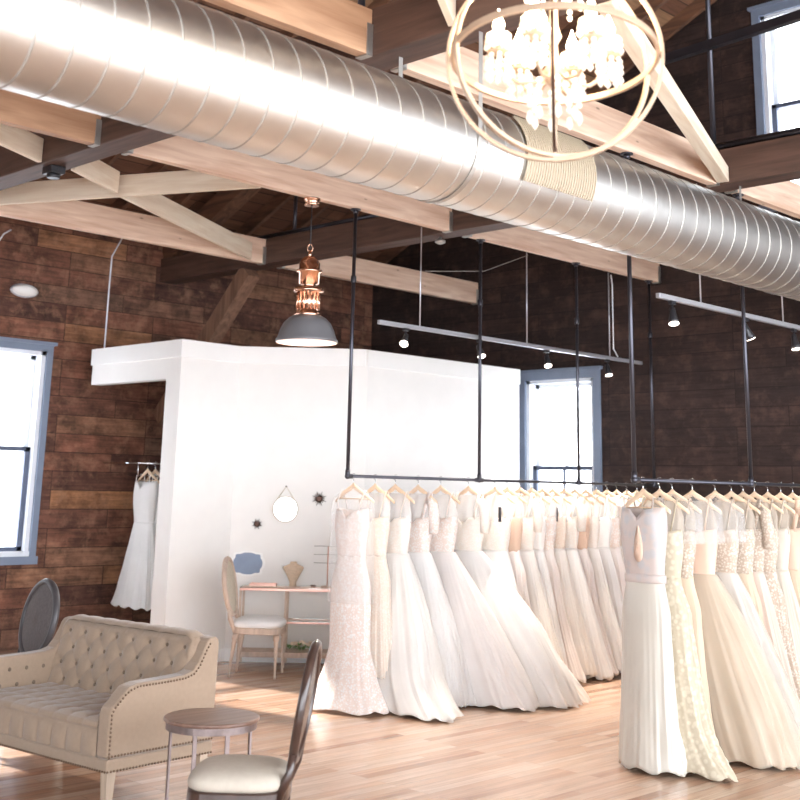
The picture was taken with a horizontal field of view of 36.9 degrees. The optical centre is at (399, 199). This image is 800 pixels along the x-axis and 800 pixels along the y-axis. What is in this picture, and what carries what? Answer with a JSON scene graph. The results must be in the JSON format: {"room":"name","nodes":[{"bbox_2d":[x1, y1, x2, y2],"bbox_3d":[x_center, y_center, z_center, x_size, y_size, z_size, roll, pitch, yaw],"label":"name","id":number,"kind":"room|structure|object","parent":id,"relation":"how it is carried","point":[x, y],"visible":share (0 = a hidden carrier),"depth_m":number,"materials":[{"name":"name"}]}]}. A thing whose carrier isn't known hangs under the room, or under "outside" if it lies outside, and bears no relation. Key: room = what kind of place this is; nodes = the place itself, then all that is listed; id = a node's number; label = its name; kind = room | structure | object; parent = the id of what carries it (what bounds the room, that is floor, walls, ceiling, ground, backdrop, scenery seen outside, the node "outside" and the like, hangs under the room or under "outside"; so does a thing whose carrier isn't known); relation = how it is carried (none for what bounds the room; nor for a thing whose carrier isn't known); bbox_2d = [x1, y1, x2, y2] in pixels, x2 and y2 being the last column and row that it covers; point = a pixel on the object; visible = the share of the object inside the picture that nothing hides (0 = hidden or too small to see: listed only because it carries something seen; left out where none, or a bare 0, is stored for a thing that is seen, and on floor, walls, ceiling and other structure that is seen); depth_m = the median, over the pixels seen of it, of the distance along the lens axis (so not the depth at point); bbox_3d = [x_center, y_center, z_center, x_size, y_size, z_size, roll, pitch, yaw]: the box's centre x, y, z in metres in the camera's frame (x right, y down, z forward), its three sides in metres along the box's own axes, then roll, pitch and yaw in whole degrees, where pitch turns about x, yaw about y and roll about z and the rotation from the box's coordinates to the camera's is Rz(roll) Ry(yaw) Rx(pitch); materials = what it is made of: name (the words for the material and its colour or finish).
{"room":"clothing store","nodes":[
{"label":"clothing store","id":0,"kind":"room"},
{"bbox_2d":[0,216,372,650],"bbox_3d":[-6.229,1.787,10.717,0.200,4.660,16.850,-12,-19,43],"label":"wall","id":1,"kind":"structure","parent":0,"point":[86,515],"depth_m":13.41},
{"bbox_2d":[0,336,57,564],"bbox_3d":[-4.285,2.603,12.536,0.250,2.325,1.220,-12,-19,43],"label":"window","id":2,"kind":"structure","parent":1,"relation":"in","point":[39,354],"depth_m":12.83,"materials":[{"name":"blue wood"}]},
{"bbox_2d":[103,462,160,475],"bbox_3d":[-2.551,3.074,13.619,0.733,0.148,1.482,-12,-19,43],"label":"wall rail","id":3,"kind":"object","parent":1,"relation":"attached to","point":[138,463],"visible":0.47,"depth_m":13.02,"materials":[{"name":"silver metal"}]},
{"bbox_2d":[138,461,158,482],"bbox_3d":[-2.716,2.939,12.948,0.410,0.236,0.037,-12,-19,43],"label":"hanger","id":4,"kind":"object","parent":3,"relation":"hanging from","point":[148,471],"visible":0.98,"depth_m":12.93,"materials":[{"name":"brown wood"}]},
{"bbox_2d":[111,474,158,610],"bbox_3d":[-2.751,3.608,12.728,0.239,1.376,0.828,13,-18,-41],"label":"gown","id":5,"kind":"object","parent":4,"relation":"hanging from","point":[133,590],"visible":0.9,"depth_m":12.67,"materials":[{"name":"fabric"}]},
{"bbox_2d":[0,0,609,190],"bbox_3d":[-0.047,-1.885,6.974,14.912,5.604,0.230,-12,-19,43],"label":"roof truss","id":6,"kind":"object","parent":1,"relation":"attached to","point":[411,30],"visible":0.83,"depth_m":6.63,"materials":[{"name":"wood"}]},
{"bbox_2d":[0,124,43,161],"bbox_3d":[-2.925,-0.545,8.359,0.040,0.185,1.503,-3,-14,16],"label":"diagonal brace","id":7,"kind":"object","parent":6,"relation":"attached to","point":[25,143],"visible":1,"depth_m":8.80,"materials":[{"name":"brown wood"}]},
{"bbox_2d":[0,89,101,147],"bbox_3d":[-3.392,-0.837,7.329,0.092,0.278,3.553,-12,-19,43],"label":"joist","id":8,"kind":"object","parent":6,"relation":"attached to","point":[17,110],"visible":0.76,"depth_m":8.25,"materials":[{"name":"brown wood"}]},
{"bbox_2d":[71,160,119,192],"bbox_3d":[-2.435,-0.232,9.622,0.040,0.185,0.750,-2,-14,13],"label":"diagonal brace","id":9,"kind":"object","parent":6,"relation":"attached to","point":[98,172],"visible":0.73,"depth_m":9.67,"materials":[{"name":"brown wood"}]},
{"bbox_2d":[0,200,265,264],"bbox_3d":[-2.704,0.247,11.783,0.092,0.278,3.518,-12,-19,43],"label":"joist","id":10,"kind":"object","parent":6,"relation":"attached to","point":[74,215],"visible":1,"depth_m":11.72,"materials":[{"name":"brown wood"}]},
{"bbox_2d":[0,170,260,204],"bbox_3d":[-2.461,-0.109,10.134,2.827,0.185,0.041,-3,-14,19],"label":"ceiling beam","id":11,"kind":"structure","parent":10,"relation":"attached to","point":[186,181],"depth_m":10.06,"materials":[{"name":"brown wood"}]},
{"bbox_2d":[120,195,251,259],"bbox_3d":[-1.968,0.215,11.441,0.042,0.185,2.860,-2,-14,15],"label":"diagonal brace","id":12,"kind":"object","parent":10,"relation":"attached to","point":[161,206],"visible":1,"depth_m":11.39,"materials":[{"name":"brown wood"}]},
{"bbox_2d":[121,136,452,232],"bbox_3d":[-0.767,-0.152,9.944,0.092,0.278,3.518,-12,-19,43],"label":"joist","id":13,"kind":"object","parent":6,"relation":"attached to","point":[177,151],"visible":0.59,"depth_m":9.77,"materials":[{"name":"brown wood"}]},
{"bbox_2d":[275,197,337,345],"bbox_3d":[-0.741,0.570,9.815,0.504,1.197,0.504,-12,-19,43],"label":"pendant lamp","id":14,"kind":"object","parent":13,"relation":"hanging from","point":[306,327],"visible":1,"depth_m":9.67,"materials":[{"name":"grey metal"}]},
{"bbox_2d":[204,0,372,59],"bbox_3d":[-1.419,-1.243,5.456,0.092,0.278,3.553,-12,-19,43],"label":"joist","id":15,"kind":"object","parent":6,"relation":"attached to","point":[346,26],"visible":1,"depth_m":6.39,"materials":[{"name":"brown wood"}]},
{"bbox_2d":[0,0,799,300],"bbox_3d":[0.863,-0.240,6.977,0.602,0.871,11.800,-12,-19,43],"label":"spiral duct","id":16,"kind":"object","parent":6,"relation":"hanging from","point":[189,69],"visible":0.96,"depth_m":5.58,"materials":[{"name":"metal"}]},
{"bbox_2d":[512,115,596,201],"bbox_3d":[0.861,-0.226,6.615,0.116,0.380,0.620,-12,-19,43],"label":"grille","id":17,"kind":"object","parent":16,"relation":"attached to","point":[572,181],"depth_m":6.55,"materials":[{"name":"metal"}]},
{"bbox_2d":[437,0,455,25],"bbox_3d":[0.129,-1.158,5.526,0.041,0.185,1.467,-1,-14,11],"label":"diagonal brace","id":18,"kind":"object","parent":6,"relation":"attached to","point":[448,7],"visible":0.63,"depth_m":6.06,"materials":[{"name":"brown wood"}]},
{"bbox_2d":[390,47,719,186],"bbox_3d":[1.205,-0.558,8.071,0.092,0.278,3.518,-12,-19,43],"label":"joist","id":19,"kind":"object","parent":6,"relation":"attached to","point":[651,144],"visible":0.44,"depth_m":8.15,"materials":[{"name":"brown wood"}]},
{"bbox_2d":[620,152,799,486],"bbox_3d":[3.153,1.184,9.745,0.090,2.257,4.640,-12,-19,43],"label":"rail","id":20,"kind":"object","parent":19,"relation":"attached to","point":[634,479],"visible":0.77,"depth_m":8.39,"materials":[{"name":"black metal"}]},
{"bbox_2d":[638,477,689,513],"bbox_3d":[1.752,1.984,8.066,0.410,0.236,0.037,-12,-19,43],"label":"hanger","id":21,"kind":"object","parent":20,"relation":"hanging from","point":[659,492],"visible":0.87,"depth_m":8.02,"materials":[{"name":"brown wood"}]},
{"bbox_2d":[641,497,737,781],"bbox_3d":[1.813,2.778,7.740,0.749,1.663,0.261,-12,-19,43],"label":"gown","id":22,"kind":"object","parent":21,"relation":"hanging from","point":[705,757],"visible":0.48,"depth_m":7.60,"materials":[{"name":"beige fabric"}]},
{"bbox_2d":[651,478,701,513],"bbox_3d":[1.870,2.021,8.212,0.410,0.236,0.037,-12,-19,43],"label":"hanger","id":23,"kind":"object","parent":20,"relation":"hanging from","point":[671,492],"visible":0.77,"depth_m":8.15,"materials":[{"name":"brown wood"}]},
{"bbox_2d":[654,498,715,735],"bbox_3d":[1.846,2.843,8.008,0.568,1.663,0.198,-12,-19,43],"label":"gown","id":24,"kind":"object","parent":23,"relation":"hanging from","point":[689,536],"visible":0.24,"depth_m":7.95,"materials":[{"name":"beige fabric"}]},
{"bbox_2d":[670,478,721,513],"bbox_3d":[2.051,2.068,8.393,0.410,0.236,0.037,-12,-19,43],"label":"hanger","id":25,"kind":"object","parent":20,"relation":"hanging from","point":[692,492],"visible":0.75,"depth_m":8.35,"materials":[{"name":"brown wood"}]},
{"bbox_2d":[672,498,799,769],"bbox_3d":[2.180,2.898,8.206,1.169,1.664,0.545,-12,-19,43],"label":"gown","id":26,"kind":"object","parent":25,"relation":"hanging from","point":[752,727],"visible":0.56,"depth_m":7.82,"materials":[{"name":"fabric"}]},
{"bbox_2d":[691,479,743,513],"bbox_3d":[2.267,2.125,8.608,0.410,0.236,0.037,-12,-19,43],"label":"hanger","id":27,"kind":"object","parent":20,"relation":"hanging from","point":[714,493],"visible":0.85,"depth_m":8.57,"materials":[{"name":"brown wood"}]},
{"bbox_2d":[696,499,799,743],"bbox_3d":[2.394,2.929,8.400,1.023,1.625,0.447,-12,-19,43],"label":"gown","id":28,"kind":"object","parent":27,"relation":"hanging from","point":[728,540],"visible":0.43,"depth_m":8.24,"materials":[{"name":"beige fabric"}]},
{"bbox_2d":[708,480,759,513],"bbox_3d":[2.427,2.167,8.768,0.410,0.236,0.037,-11,-18,40],"label":"hanger","id":29,"kind":"object","parent":20,"relation":"hanging from","point":[731,493],"visible":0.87,"depth_m":8.73,"materials":[{"name":"brown wood"}]},
{"bbox_2d":[713,498,764,629],"bbox_3d":[2.442,2.982,8.530,0.722,1.664,0.257,-11,-18,40],"label":"gown","id":30,"kind":"object","parent":29,"relation":"hanging from","point":[745,560],"visible":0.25,"depth_m":8.55,"materials":[{"name":"beige fabric"}]},
{"bbox_2d":[736,481,783,513],"bbox_3d":[2.668,2.230,9.008,0.410,0.236,0.037,-10,-17,38],"label":"hanger","id":31,"kind":"object","parent":20,"relation":"hanging from","point":[754,494],"visible":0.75,"depth_m":8.95,"materials":[{"name":"brown wood"}]},
{"bbox_2d":[736,500,799,703],"bbox_3d":[2.678,3.031,8.779,0.720,1.634,0.257,-11,-18,43],"label":"gown","id":32,"kind":"object","parent":31,"relation":"hanging from","point":[770,561],"visible":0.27,"depth_m":8.70,"materials":[{"name":"beige fabric"}]},
{"bbox_2d":[748,481,794,513],"bbox_3d":[2.812,2.267,9.149,0.037,0.236,0.410,13,-18,-40],"label":"hanger","id":33,"kind":"object","parent":20,"relation":"hanging from","point":[767,494],"visible":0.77,"depth_m":9.09,"materials":[{"name":"brown wood"}]},
{"bbox_2d":[750,500,799,669],"bbox_3d":[2.833,3.078,8.895,0.256,1.664,0.782,13,-18,-40],"label":"gown","id":34,"kind":"object","parent":33,"relation":"hanging from","point":[784,578],"visible":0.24,"depth_m":8.88,"materials":[{"name":"fabric"}]},
{"bbox_2d":[597,0,728,182],"bbox_3d":[1.734,-0.605,7.545,0.090,0.120,3.709,-5,-15,23],"label":"diagonal brace","id":35,"kind":"object","parent":6,"relation":"attached to","point":[669,94],"visible":0.88,"depth_m":7.41,"materials":[{"name":"brown wood"}]},
{"bbox_2d":[153,69,799,423],"bbox_3d":[2.565,-1.204,9.577,14.912,5.604,0.230,-12,-19,43],"label":"roof truss","id":36,"kind":"object","parent":1,"relation":"attached to","point":[777,160],"visible":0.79,"depth_m":12.30,"materials":[{"name":"wood"}]},
{"bbox_2d":[258,195,377,238],"bbox_3d":[-0.940,0.103,12.644,2.000,0.442,0.044,-12,-19,43],"label":"pipe","id":37,"kind":"object","parent":36,"relation":"on","point":[368,216],"visible":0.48,"depth_m":12.66,"materials":[{"name":"black metal"}]},
{"bbox_2d":[277,256,478,304],"bbox_3d":[-0.168,0.908,14.309,0.092,0.278,3.298,-12,-19,43],"label":"joist","id":38,"kind":"object","parent":36,"relation":"attached to","point":[368,272],"visible":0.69,"depth_m":14.42,"materials":[{"name":"brown wood"}]},
{"bbox_2d":[462,227,660,283],"bbox_3d":[1.768,0.510,12.470,0.092,0.278,3.298,-12,-19,43],"label":"joist","id":39,"kind":"object","parent":36,"relation":"attached to","point":[519,238],"visible":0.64,"depth_m":12.39,"materials":[{"name":"brown wood"}]},
{"bbox_2d":[345,208,657,487],"bbox_3d":[1.181,1.590,11.617,0.090,2.257,4.640,-12,-19,43],"label":"rail","id":40,"kind":"object","parent":39,"relation":"attached to","point":[348,475],"visible":0.99,"depth_m":11.26,"materials":[{"name":"black metal"}]},
{"bbox_2d":[335,473,373,503],"bbox_3d":[-0.374,2.356,9.815,0.410,0.236,0.037,-10,-17,39],"label":"hanger","id":41,"kind":"object","parent":40,"relation":"hanging from","point":[353,486],"visible":1,"depth_m":9.79,"materials":[{"name":"brown wood"}]},
{"bbox_2d":[313,490,388,715],"bbox_3d":[-0.422,3.171,9.581,0.766,1.664,0.440,-10,-17,39],"label":"gown","id":42,"kind":"object","parent":41,"relation":"hanging from","point":[348,683],"visible":0.97,"depth_m":9.46,"materials":[{"name":"white fabric"}]},
{"bbox_2d":[359,474,394,503],"bbox_3d":[-0.200,2.402,9.988,0.410,0.236,0.037,-12,-19,43],"label":"hanger","id":43,"kind":"object","parent":40,"relation":"hanging from","point":[374,486],"visible":0.88,"depth_m":9.95,"materials":[{"name":"brown wood"}]},
{"bbox_2d":[359,490,391,688],"bbox_3d":[-0.227,3.214,9.783,0.626,1.645,0.257,-12,-19,43],"label":"gown","id":44,"kind":"object","parent":43,"relation":"hanging from","point":[379,528],"visible":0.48,"depth_m":9.66,"materials":[{"name":"beige fabric"}]},
{"bbox_2d":[379,475,414,503],"bbox_3d":[-0.033,2.445,10.154,0.410,0.236,0.037,-12,-19,43],"label":"hanger","id":45,"kind":"object","parent":40,"relation":"hanging from","point":[395,487],"visible":0.83,"depth_m":10.11,"materials":[{"name":"brown wood"}]},
{"bbox_2d":[380,491,456,721],"bbox_3d":[0.101,3.200,9.649,0.587,1.666,1.352,8,-15,-27],"label":"gown","id":46,"kind":"object","parent":45,"relation":"hanging from","point":[415,686],"visible":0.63,"depth_m":9.49,"materials":[{"name":"beige fabric"}]},
{"bbox_2d":[424,476,459,503],"bbox_3d":[0.364,2.549,10.550,0.410,0.236,0.037,-12,-19,43],"label":"hanger","id":47,"kind":"object","parent":40,"relation":"hanging from","point":[440,487],"visible":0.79,"depth_m":10.51,"materials":[{"name":"brown wood"}]},
{"bbox_2d":[424,491,533,710],"bbox_3d":[0.562,3.322,10.118,0.564,1.664,1.479,13,-18,-41],"label":"gown","id":48,"kind":"object","parent":47,"relation":"hanging from","point":[493,676],"visible":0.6,"depth_m":9.83,"materials":[{"name":"white fabric"}]},
{"bbox_2d":[484,478,515,504],"bbox_3d":[0.886,2.686,11.071,0.410,0.236,0.037,-10,-17,38],"label":"hanger","id":49,"kind":"object","parent":40,"relation":"hanging from","point":[495,488],"visible":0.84,"depth_m":11.04,"materials":[{"name":"brown wood"}]},
{"bbox_2d":[482,493,519,598],"bbox_3d":[0.928,3.497,10.815,0.856,1.664,0.271,-10,-18,39],"label":"gown","id":50,"kind":"object","parent":49,"relation":"hanging from","point":[495,545],"visible":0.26,"depth_m":10.86,"materials":[{"name":"beige fabric"}]},
{"bbox_2d":[490,478,527,504],"bbox_3d":[1.007,2.717,11.191,0.410,0.236,0.037,-10,-17,38],"label":"hanger","id":51,"kind":"object","parent":40,"relation":"hanging from","point":[506,489],"visible":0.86,"depth_m":11.15,"materials":[{"name":"brown wood"}]},
{"bbox_2d":[492,493,531,615],"bbox_3d":[1.050,3.520,10.944,0.772,1.644,0.285,-10,-17,38],"label":"gown","id":52,"kind":"object","parent":51,"relation":"hanging from","point":[518,568],"visible":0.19,"depth_m":10.96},
{"bbox_2d":[516,479,549,504],"bbox_3d":[1.261,2.783,11.443,0.037,0.236,0.410,13,-18,-41],"label":"hanger","id":53,"kind":"object","parent":40,"relation":"hanging from","point":[531,489],"visible":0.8,"depth_m":11.39,"materials":[{"name":"brown wood"}]},
{"bbox_2d":[518,493,571,683],"bbox_3d":[1.279,3.594,11.187,0.296,1.664,0.773,13,-18,-41],"label":"gown","id":54,"kind":"object","parent":53,"relation":"hanging from","point":[539,540],"visible":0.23,"depth_m":11.11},
{"bbox_2d":[527,488,560,504],"bbox_3d":[1.376,2.813,11.557,0.037,0.236,0.410,13,-18,-41],"label":"hanger","id":55,"kind":"object","parent":40,"relation":"hanging from","point":[541,490],"visible":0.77,"depth_m":11.50,"materials":[{"name":"brown wood"}]},
{"bbox_2d":[529,493,586,682],"bbox_3d":[1.411,3.611,11.290,0.276,1.644,0.855,13,-18,-41],"label":"gown","id":56,"kind":"object","parent":55,"relation":"hanging from","point":[576,672],"visible":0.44,"depth_m":11.15,"materials":[{"name":"white fabric"}]},
{"bbox_2d":[539,480,571,504],"bbox_3d":[1.489,2.842,11.671,0.410,0.236,0.037,-11,-18,42],"label":"hanger","id":57,"kind":"object","parent":40,"relation":"hanging from","point":[551,490],"visible":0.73,"depth_m":11.62,"materials":[{"name":"brown wood"}]},
{"bbox_2d":[541,494,597,676],"bbox_3d":[1.522,3.632,11.412,0.764,1.624,0.279,-11,-18,42],"label":"gown","id":58,"kind":"object","parent":57,"relation":"hanging from","point":[572,609],"visible":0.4,"depth_m":11.25,"materials":[{"name":"beige fabric"}]},
{"bbox_2d":[560,481,593,505],"bbox_3d":[1.743,2.909,11.924,0.410,0.236,0.037,-11,-18,41],"label":"hanger","id":59,"kind":"object","parent":40,"relation":"hanging from","point":[574,490],"visible":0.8,"depth_m":11.87,"materials":[{"name":"brown wood"}]},
{"bbox_2d":[561,495,618,675],"bbox_3d":[1.779,3.709,11.667,0.753,1.644,0.277,-12,-19,43],"label":"gown","id":60,"kind":"object","parent":59,"relation":"hanging from","point":[582,546],"visible":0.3,"depth_m":11.60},
{"bbox_2d":[571,481,603,505],"bbox_3d":[1.874,2.943,12.053,0.037,0.236,0.410,13,-18,-39],"label":"hanger","id":61,"kind":"object","parent":40,"relation":"hanging from","point":[585,491],"visible":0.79,"depth_m":11.99,"materials":[{"name":"brown wood"}]},
{"bbox_2d":[573,495,621,670],"bbox_3d":[1.899,3.733,11.798,0.278,1.624,0.859,13,-18,-41],"label":"gown","id":62,"kind":"object","parent":61,"relation":"hanging from","point":[610,622],"visible":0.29,"depth_m":11.63,"materials":[{"name":"beige fabric"}]},
{"bbox_2d":[582,481,615,505],"bbox_3d":[1.999,2.976,12.180,0.410,0.236,0.037,-10,-17,38],"label":"hanger","id":63,"kind":"object","parent":40,"relation":"hanging from","point":[595,491],"visible":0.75,"depth_m":12.13,"materials":[{"name":"brown wood"}]},
{"bbox_2d":[584,495,622,672],"bbox_3d":[2.026,3.789,11.934,0.761,1.664,0.282,-10,-17,38],"label":"gown","id":64,"kind":"object","parent":63,"relation":"hanging from","point":[605,522],"visible":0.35,"depth_m":11.89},
{"bbox_2d":[705,0,715,143],"bbox_3d":[2.505,-2.052,9.837,0.042,3.485,0.042,-12,-19,43],"label":"steel post","id":65,"kind":"object","parent":36,"relation":"on","point":[707,2],"visible":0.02,"depth_m":9.56,"materials":[{"name":"black metal"}]},
{"bbox_2d":[656,183,799,350],"bbox_3d":[3.268,0.686,10.055,0.087,1.140,4.040,-12,-19,43],"label":"track light","id":66,"kind":"object","parent":36,"relation":"hanging from","point":[672,300],"visible":0.86,"depth_m":9.24,"materials":[{"name":"metal"}]},
{"bbox_2d":[664,9,799,64],"bbox_3d":[2.766,-1.316,9.181,2.154,0.190,0.060,-12,-19,43],"label":"strut","id":67,"kind":"object","parent":36,"relation":"attached to","point":[793,17],"visible":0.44,"depth_m":9.31,"materials":[{"name":"black metal"}]},
{"bbox_2d":[714,127,799,149],"bbox_3d":[3.144,-0.550,8.716,2.000,0.054,0.054,-12,-19,43],"label":"conduit","id":68,"kind":"object","parent":36,"relation":"on","point":[794,131],"visible":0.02,"depth_m":9.09,"materials":[{"name":"black metal"}]},
{"bbox_2d":[724,181,799,218],"bbox_3d":[3.740,0.104,10.598,0.092,0.278,3.298,-12,-19,43],"label":"joist","id":69,"kind":"object","parent":36,"relation":"attached to","point":[784,197],"visible":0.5,"depth_m":9.93,"materials":[{"name":"brown wood"}]},
{"bbox_2d":[91,350,518,648],"bbox_3d":[-0.832,3.203,12.783,4.941,3.100,1.470,5,-14,-14],"label":"wall partition","id":70,"kind":"structure","parent":0,"point":[235,435],"depth_m":12.30,"materials":[{"name":"white paint"}]},
{"bbox_2d":[232,551,264,575],"bbox_3d":[-1.530,3.652,12.060,0.344,0.246,0.015,1,-13,-1],"label":"plaque","id":71,"kind":"object","parent":70,"relation":"attached to","point":[246,563],"visible":0.85,"depth_m":12.05,"materials":[{"name":"blue paint"}]},
{"bbox_2d":[218,648,324,662],"bbox_3d":[-0.327,4.631,12.302,4.320,0.120,0.653,9,-16,-30],"label":"baseboard","id":72,"kind":"structure","parent":70,"relation":"attached to","point":[224,653],"depth_m":11.85,"materials":[{"name":"white paint"}]},
{"bbox_2d":[272,486,297,521],"bbox_3d":[-1.163,3.090,12.198,0.260,0.363,0.023,1,-13,-1],"label":"round mirror","id":73,"kind":"object","parent":70,"relation":"attached to","point":[284,509],"visible":1,"depth_m":12.19,"materials":[{"name":"white mirror"}]},
{"bbox_2d":[91,339,519,383],"bbox_3d":[-0.797,1.762,13.066,4.971,0.175,1.433,5,-14,-14],"label":"trim","id":74,"kind":"structure","parent":70,"relation":"attached to","point":[180,347],"depth_m":12.56,"materials":[{"name":"white paint"}]},
{"bbox_2d":[27,0,693,260],"bbox_3d":[-0.719,-3.211,6.569,15.830,3.827,17.350,-12,-19,43],"label":"ceiling","id":75,"kind":"structure","parent":0,"point":[126,165],"depth_m":14.01,"materials":[{"name":"wood"}]},
{"bbox_2d":[110,30,297,209],"bbox_3d":[-0.751,-1.955,11.710,7.478,3.627,0.055,-12,-19,43],"label":"rafter","id":76,"kind":"object","parent":75,"relation":"attached to","point":[120,203],"visible":0.02,"depth_m":13.24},
{"bbox_2d":[154,0,395,217],"bbox_3d":[-0.333,-1.846,12.127,7.478,3.627,0.055,-12,-19,43],"label":"rafter","id":77,"kind":"object","parent":75,"relation":"attached to","point":[182,198],"visible":0.02,"depth_m":13.73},
{"bbox_2d":[234,75,421,235],"bbox_3d":[0.503,-1.628,12.960,7.478,3.627,0.055,-12,-19,43],"label":"rafter","id":78,"kind":"object","parent":75,"relation":"attached to","point":[281,198],"visible":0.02,"depth_m":14.60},
{"bbox_2d":[281,29,527,231],"bbox_3d":[0.921,-1.518,13.376,7.478,3.627,0.055,-12,-19,43],"label":"rafter","id":79,"kind":"object","parent":75,"relation":"attached to","point":[304,219],"visible":0.02,"depth_m":14.91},
{"bbox_2d":[339,11,600,219],"bbox_3d":[1.339,-1.409,13.793,7.478,3.627,0.055,-12,-19,43],"label":"rafter","id":80,"kind":"object","parent":75,"relation":"attached to","point":[565,32],"visible":0.02,"depth_m":13.38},
{"bbox_2d":[348,0,668,256],"bbox_3d":[1.757,-1.300,14.209,7.478,3.627,0.055,-12,-19,43],"label":"rafter","id":81,"kind":"object","parent":75,"relation":"attached to","point":[641,13],"visible":0.02,"depth_m":13.40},
{"bbox_2d":[372,0,716,263],"bbox_3d":[2.175,-1.191,14.626,7.478,3.627,0.055,-12,-19,43],"label":"rafter","id":82,"kind":"object","parent":75,"relation":"attached to","point":[696,7],"visible":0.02,"depth_m":13.89,"materials":[{"name":"wood"}]},
{"bbox_2d":[446,0,664,162],"bbox_3d":[0.604,-2.255,4.825,0.760,4.362,0.756,-6,-15,29],"label":"orb chandelier","id":83,"kind":"object","parent":75,"relation":"hanging from","point":[559,78],"visible":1,"depth_m":4.35,"materials":[{"name":"wood"}]},
{"bbox_2d":[0,649,799,799],"bbox_3d":[-0.747,2.971,4.905,15.630,0.120,16.850,-12,-19,43],"label":"floor","id":84,"kind":"structure","parent":0,"point":[489,752],"depth_m":7.69,"materials":[{"name":"brown wood"}]},
{"bbox_2d":[17,578,59,652],"bbox_3d":[-2.648,3.072,7.989,0.596,1.042,0.498,13,-18,-40],"label":"dining chair","id":85,"kind":"object","parent":84,"relation":"on","point":[41,610],"visible":0.54,"depth_m":8.17,"materials":[{"name":"fabric"}]},
{"bbox_2d":[0,614,218,799],"bbox_3d":[-1.836,2.946,7.020,1.428,0.868,0.760,-10,-17,39],"label":"tufted sofa","id":86,"kind":"object","parent":84,"relation":"on","point":[97,698],"visible":1,"depth_m":6.84,"materials":[{"name":"beige fabric"}]},
{"bbox_2d":[163,708,259,799],"bbox_3d":[-0.964,2.897,6.051,0.486,0.550,0.486,-12,-19,43],"label":"side table","id":87,"kind":"object","parent":84,"relation":"on","point":[202,722],"visible":0.98,"depth_m":5.99,"materials":[{"name":"brown wood"}]},
{"bbox_2d":[187,639,321,799],"bbox_3d":[-0.644,2.482,5.317,0.554,1.026,0.478,1,-14,2],"label":"dining chair","id":88,"kind":"object","parent":84,"relation":"on","point":[224,776],"visible":1,"depth_m":5.15,"materials":[{"name":"fabric"}]},
{"bbox_2d":[222,556,286,678],"bbox_3d":[-1.359,3.857,11.145,0.596,1.042,0.498,0,-14,4],"label":"dining chair","id":89,"kind":"object","parent":84,"relation":"on","point":[274,625],"visible":1,"depth_m":10.99,"materials":[{"name":"brown wood"}]},
{"bbox_2d":[236,585,330,667],"bbox_3d":[-1.039,4.171,11.754,1.060,0.730,0.330,1,-13,-1],"label":"table","id":90,"kind":"object","parent":84,"relation":"on","point":[245,652],"visible":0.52,"depth_m":11.67,"materials":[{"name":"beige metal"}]},
{"bbox_2d":[240,647,327,658],"bbox_3d":[-1.044,4.416,11.696,1.018,0.045,0.327,1,-13,-1],"label":"shelf","id":91,"kind":"object","parent":90,"relation":"attached to","point":[245,652],"depth_m":11.54,"materials":[{"name":"brown wood"}]},
{"bbox_2d":[543,494,613,679],"bbox_3d":[1.667,3.689,11.547,0.840,1.664,0.284,-10,-18,39],"label":"gown","id":92,"kind":"object","parent":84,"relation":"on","point":[576,524],"visible":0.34,"depth_m":11.42,"materials":[{"name":"beige fabric"}]},
{"bbox_2d":[586,495,625,598],"bbox_3d":[2.178,3.810,12.047,0.852,1.644,0.272,-10,-18,40],"label":"gown","id":93,"kind":"object","parent":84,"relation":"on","point":[615,538],"visible":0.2,"depth_m":12.09,"materials":[{"name":"white fabric"}]},
{"bbox_2d":[753,499,799,607],"bbox_3d":[2.992,3.108,9.040,0.722,1.649,0.260,-9,-17,38],"label":"gown","id":94,"kind":"object","parent":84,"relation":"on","point":[794,556],"visible":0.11,"depth_m":9.09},
{"bbox_2d":[395,491,470,707],"bbox_3d":[0.211,3.297,10.046,0.988,1.664,0.471,-10,-18,40],"label":"gown","id":95,"kind":"object","parent":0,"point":[422,529],"visible":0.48,"depth_m":9.90,"materials":[{"name":"white fabric"}]},
{"bbox_2d":[377,227,642,376],"bbox_3d":[1.258,1.070,11.871,0.109,1.125,4.080,-12,-19,43],"label":"track light","id":96,"kind":"object","parent":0,"point":[405,327],"visible":0.99,"depth_m":11.63,"materials":[{"name":"metal"}]},
{"bbox_2d":[447,492,582,707],"bbox_3d":[0.856,3.396,10.401,1.683,1.665,0.757,-9,-17,37],"label":"gown","id":97,"kind":"object","parent":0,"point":[547,683],"visible":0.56,"depth_m":10.08,"materials":[{"name":"beige fabric"}]},
{"bbox_2d":[500,494,569,679],"bbox_3d":[1.192,3.543,11.072,0.870,1.624,0.298,-10,-17,38],"label":"gown","id":98,"kind":"object","parent":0,"point":[540,611],"visible":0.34,"depth_m":11.01,"materials":[{"name":"beige fabric"}]},
{"bbox_2d":[371,0,799,531],"bbox_3d":[4.997,0.483,11.787,14.830,8.172,0.200,-12,-19,43],"label":"wall","id":99,"kind":"structure","parent":0,"point":[700,428],"depth_m":13.49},
{"bbox_2d":[519,366,602,515],"bbox_3d":[1.926,3.159,14.118,1.240,2.325,0.250,-12,-19,43],"label":"window","id":100,"kind":"structure","parent":99,"relation":"in","point":[531,384],"depth_m":14.38,"materials":[{"name":"blue wood"}]},
{"bbox_2d":[747,0,799,211],"bbox_3d":[4.382,-1.072,12.761,1.260,2.345,0.250,-12,-19,43],"label":"window","id":101,"kind":"structure","parent":99,"relation":"in","point":[765,52],"depth_m":13.14,"materials":[{"name":"blue wood"}]},
{"bbox_2d":[619,497,694,776],"bbox_3d":[1.613,2.780,7.763,0.301,1.664,0.509,12,-17,-37],"label":"gown","id":102,"kind":"object","parent":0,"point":[650,739],"visible":1,"depth_m":7.65,"materials":[{"name":"white fabric"}]},
{"bbox_2d":[716,499,799,706],"bbox_3d":[2.563,3.004,8.646,0.264,1.649,0.790,13,-18,-40],"label":"gown","id":103,"kind":"object","parent":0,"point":[764,536],"visible":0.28,"depth_m":8.63,"materials":[{"name":"beige fabric"}]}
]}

